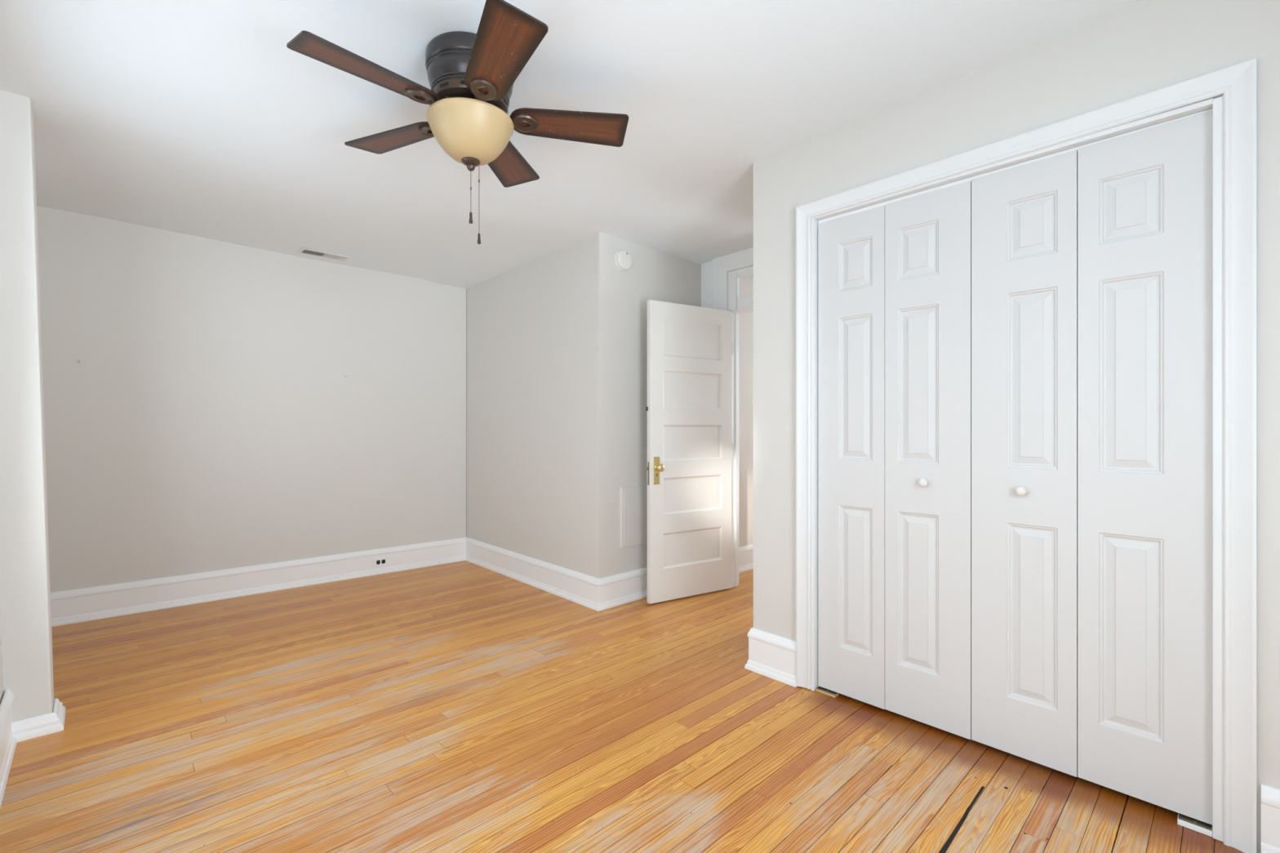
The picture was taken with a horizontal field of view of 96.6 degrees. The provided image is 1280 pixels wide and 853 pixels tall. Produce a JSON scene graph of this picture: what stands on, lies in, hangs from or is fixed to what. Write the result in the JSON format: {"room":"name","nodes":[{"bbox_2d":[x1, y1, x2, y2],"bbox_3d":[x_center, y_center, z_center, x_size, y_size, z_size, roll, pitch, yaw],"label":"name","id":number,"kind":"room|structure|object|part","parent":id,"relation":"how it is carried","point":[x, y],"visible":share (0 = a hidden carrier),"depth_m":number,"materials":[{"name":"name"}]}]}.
{"room":"empty bedroom","nodes":[
{"label":"empty bedroom","id":0,"kind":"room"},
{"bbox_2d":[0,612,4,705],"bbox_3d":[-1.704,-0.130,1.276,0.220,2.600,5.700,0,0,-44],"label":"wall","id":1,"kind":"structure","parent":0,"point":[2,694],"depth_m":2.08,"materials":[{"name":"white paint"}]},
{"bbox_2d":[0,688,17,808],"bbox_3d":[-0.992,1.073,0.712,0.030,0.195,3.900,0,0,-44],"label":"baseboard","id":2,"kind":"structure","parent":1,"relation":"attached to","point":[8,741],"depth_m":1.96,"materials":[{"name":"white paint"}]},
{"bbox_2d":[36,205,466,592],"bbox_3d":[-2.673,-0.130,4.143,2.872,2.600,0.176,0,0,-41],"label":"wall","id":3,"kind":"structure","parent":0,"point":[210,418],"depth_m":3.92,"materials":[{"name":"white paint"}]},
{"bbox_2d":[50,537,466,626],"bbox_3d":[-2.502,1.073,4.156,2.610,0.195,0.030,0,0,-41],"label":"baseboard","id":4,"kind":"structure","parent":3,"relation":"attached to","point":[91,603],"depth_m":3.91,"materials":[{"name":"white paint"}]},
{"bbox_2d":[373,556,388,567],"bbox_3d":[-2.061,1.077,4.533,0.118,0.072,0.007,0,0,-41],"label":"power outlet","id":5,"kind":"object","parent":4,"relation":"in","point":[379,562],"visible":1,"depth_m":4.53,"materials":[{"name":"white paint"}]},
{"bbox_2d":[0,0,1145,288],"bbox_3d":[0.155,-1.361,2.949,5.500,0.338,5.950,0,0,-44],"label":"ceiling","id":6,"kind":"structure","parent":0,"point":[194,117],"depth_m":2.25,"materials":[{"name":"white paint"}]},
{"bbox_2d":[297,248,351,261],"bbox_3d":[-2.281,-1.239,4.124,0.316,0.007,0.140,0,0,-44],"label":"ceiling vent","id":7,"kind":"object","parent":6,"relation":"in","point":[304,251],"visible":1,"depth_m":4.11,"materials":[{"name":"white plastic"}]},
{"bbox_2d":[286,0,628,244],"bbox_3d":[-0.593,-0.980,1.949,1.044,0.592,1.106,0,0,-44],"label":"ceiling fan","id":8,"kind":"object","parent":6,"relation":"hanging from","point":[472,77],"visible":1,"depth_m":1.86,"materials":[{"name":"brown wood"}]},
{"bbox_3d":[-0.820,-1.078,1.735,0.165,0.006,0.414,15,10,42],"label":"blade","id":9,"kind":"part","parent":8,"relation":"part of","materials":[{"name":"brown wood"}]},
{"bbox_3d":[-0.894,-1.078,2.126,0.414,0.006,0.165,0,11,25],"label":"blade","id":10,"kind":"part","parent":8,"relation":"part of","materials":[{"name":"brown wood"}]},
{"bbox_3d":[-0.588,-0.993,1.982,0.292,0.144,0.292,0,0,-44],"label":"lamp shade","id":11,"kind":"part","parent":8,"relation":"part of","materials":[{"name":"beige glass"}]},
{"bbox_3d":[-0.601,-0.889,2.129,0.005,0.343,0.005,0,0,-44],"label":"pull chain","id":12,"kind":"part","parent":8,"relation":"part of","materials":[{"name":"grey metal"}]},
{"bbox_3d":[-0.416,-1.078,1.669,0.165,0.006,0.437,13,-6,-28],"label":"blade","id":13,"kind":"part","parent":8,"relation":"part of","materials":[{"name":"brown wood"}]},
{"bbox_3d":[-0.545,-1.078,2.317,0.165,0.006,0.414,-11,-1,7],"label":"blade","id":14,"kind":"part","parent":8,"relation":"part of","materials":[{"name":"brown wood"}]},
{"bbox_3d":[-0.256,-1.078,2.045,0.414,0.006,0.165,0,-11,-11],"label":"blade","id":15,"kind":"part","parent":8,"relation":"part of","materials":[{"name":"brown wood"}]},
{"bbox_2d":[0,560,1244,852],"bbox_3d":[0.155,1.220,2.949,5.500,0.101,5.950,0,0,-44],"label":"floor","id":16,"kind":"structure","parent":0,"point":[462,706],"depth_m":2.07,"materials":[{"name":"brown wood"}]},
{"bbox_2d":[0,89,54,722],"bbox_3d":[-2.401,-0.130,2.166,0.242,2.600,0.150,0,0,-44],"label":"wall pier","id":17,"kind":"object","parent":16,"relation":"on","point":[25,611],"visible":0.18,"depth_m":2.14,"materials":[{"name":"white paint"}]},
{"bbox_2d":[11,698,65,742],"bbox_3d":[-2.352,1.136,2.224,0.152,0.068,0.225,0,0,-44],"label":"baseboard","id":18,"kind":"object","parent":17,"relation":"attached to","point":[52,722],"visible":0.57,"depth_m":2.16,"materials":[{"name":"white paint"}]},
{"bbox_2d":[815,686,839,697],"bbox_3d":[0.821,1.162,2.500,0.039,0.015,0.090,0,0,-44],"label":"block","id":19,"kind":"object","parent":16,"relation":"on","point":[821,690],"visible":1,"depth_m":2.49,"materials":[{"name":"brown wood"}]},
{"bbox_2d":[1177,813,1212,836],"bbox_3d":[1.618,1.159,1.662,0.040,0.020,0.073,0,0,-44],"label":"block","id":20,"kind":"object","parent":16,"relation":"on","point":[1206,828],"visible":0.92,"depth_m":1.66,"materials":[{"name":"white paint"}]},
{"bbox_2d":[701,260,753,311],"bbox_3d":[0.950,-0.130,3.902,0.075,2.600,1.530,0,0,-44],"label":"wall","id":21,"kind":"structure","parent":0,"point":[706,268],"depth_m":4.31,"materials":[{"name":"white paint"}]},
{"bbox_2d":[738,276,753,546],"bbox_3d":[1.036,-0.130,4.937,1.480,2.600,0.154,0,0,-44],"label":"wall","id":22,"kind":"structure","parent":0,"point":[746,284],"depth_m":4.67,"materials":[{"name":"white paint"}]},
{"bbox_2d":[738,543,753,573],"bbox_3d":[1.046,1.073,4.818,1.330,0.195,0.030,0,0,-44],"label":"baseboard","id":23,"kind":"structure","parent":22,"relation":"attached to","point":[745,553],"depth_m":4.64,"materials":[{"name":"white paint"}]},
{"bbox_2d":[466,0,1279,852],"bbox_3d":[0.626,-0.130,3.441,1.060,2.600,5.610,0,0,-44],"label":"wall","id":24,"kind":"structure","parent":0,"point":[1146,46],"depth_m":2.68,"materials":[{"name":"white paint"}]},
{"bbox_2d":[465,537,647,611],"bbox_3d":[-0.545,1.073,4.652,1.040,0.195,1.901,0,0,-44],"label":"baseboard","id":25,"kind":"structure","parent":24,"relation":"attached to","point":[590,592],"depth_m":3.92,"materials":[{"name":"white paint"}]},
{"bbox_2d":[614,249,632,271],"bbox_3d":[-0.101,-1.102,3.775,0.144,0.144,0.042,0,0,-44],"label":"smoke detector","id":26,"kind":"object","parent":24,"relation":"attached to","point":[623,258],"visible":1,"depth_m":3.75,"materials":[{"name":"white plastic"}]},
{"bbox_2d":[620,484,647,547],"bbox_3d":[0.006,0.605,3.898,0.365,0.400,0.017,0,0,-44],"label":"access panel","id":27,"kind":"object","parent":24,"relation":"attached to","point":[633,500],"visible":0.74,"depth_m":3.84,"materials":[{"name":"white paint"}]},
{"bbox_2d":[645,299,733,604],"bbox_3d":[0.371,0.166,3.892,0.720,1.985,0.102,0,0,-32],"label":"door","id":28,"kind":"structure","parent":24,"relation":"in","point":[690,348],"depth_m":3.90,"materials":[{"name":"white paint"}]},
{"bbox_3d":[0.053,0.308,3.732,0.010,0.150,0.015,0,0,-32],"label":"latch plate","id":29,"kind":"part","parent":28,"relation":"part of","materials":[{"name":"silver metal"}]},
{"bbox_3d":[0.110,0.290,3.746,0.047,0.185,0.004,0,0,-32],"label":"lock plate","id":30,"kind":"part","parent":28,"relation":"part of","materials":[{"name":"gold metal"}]},
{"bbox_3d":[0.128,0.268,3.717,0.054,0.054,0.064,0,0,-32],"label":"knob","id":31,"kind":"part","parent":28,"relation":"part of","materials":[{"name":"gold metal"}]},
{"bbox_2d":[712,247,753,587],"bbox_3d":[0.941,-0.046,3.906,0.115,2.431,1.048,0,0,-44],"label":"door frame","id":32,"kind":"structure","parent":24,"relation":"attached to","point":[722,265],"depth_m":4.16,"materials":[{"name":"white paint"}]},
{"bbox_3d":[0.908,-0.046,3.874,0.024,2.431,1.048,0,0,-44],"label":"casing","id":33,"kind":"part","parent":32,"relation":"part of","materials":[{"name":"white paint"}]},
{"bbox_2d":[728,266,753,311],"bbox_3d":[0.914,-0.986,3.897,0.044,0.285,0.751,0,0,-44],"label":"door frame","id":34,"kind":"structure","parent":24,"relation":"in","point":[735,301],"depth_m":4.10,"materials":[{"name":"white paint"}]},
{"bbox_2d":[744,627,796,687],"bbox_3d":[0.989,1.073,3.026,1.070,0.195,0.279,0,0,-44],"label":"baseboard","id":35,"kind":"structure","parent":24,"relation":"attached to","point":[773,656],"depth_m":2.66,"materials":[{"name":"white paint"}]},
{"bbox_2d":[817,180,971,739],"bbox_3d":[1.001,0.124,2.310,0.068,2.053,0.610,0,0,-44],"label":"door","id":36,"kind":"structure","parent":24,"relation":"in","point":[895,278],"depth_m":2.28,"materials":[{"name":"white paint"}]},
{"bbox_3d":[1.091,0.216,2.193,0.036,0.034,0.034,0,0,-44],"label":"knob","id":37,"kind":"part","parent":36,"relation":"part of","materials":[{"name":"white ceramic"}]},
{"bbox_2d":[795,57,1257,852],"bbox_3d":[1.234,0.085,2.099,0.136,2.170,1.406,0,0,-44],"label":"door frame","id":38,"kind":"structure","parent":24,"relation":"attached to","point":[1234,113],"depth_m":1.61,"materials":[{"name":"white paint"}]},
{"bbox_2d":[971,110,1212,825],"bbox_3d":[1.429,0.119,1.863,0.068,2.055,0.623,0,0,-44],"label":"door","id":39,"kind":"structure","parent":24,"relation":"in","point":[1091,265],"depth_m":1.83,"materials":[{"name":"white paint"}]},
{"bbox_3d":[1.312,0.223,1.962,0.036,0.034,0.034,0,0,-44],"label":"knob","id":40,"kind":"part","parent":39,"relation":"part of","materials":[{"name":"white ceramic"}]},
{"bbox_2d":[1261,783,1279,852],"bbox_3d":[1.927,1.073,1.291,0.030,0.195,0.704,0,0,-44],"label":"baseboard","id":41,"kind":"structure","parent":24,"relation":"attached to","point":[1270,796],"depth_m":1.53,"materials":[{"name":"white paint"}]}
]}

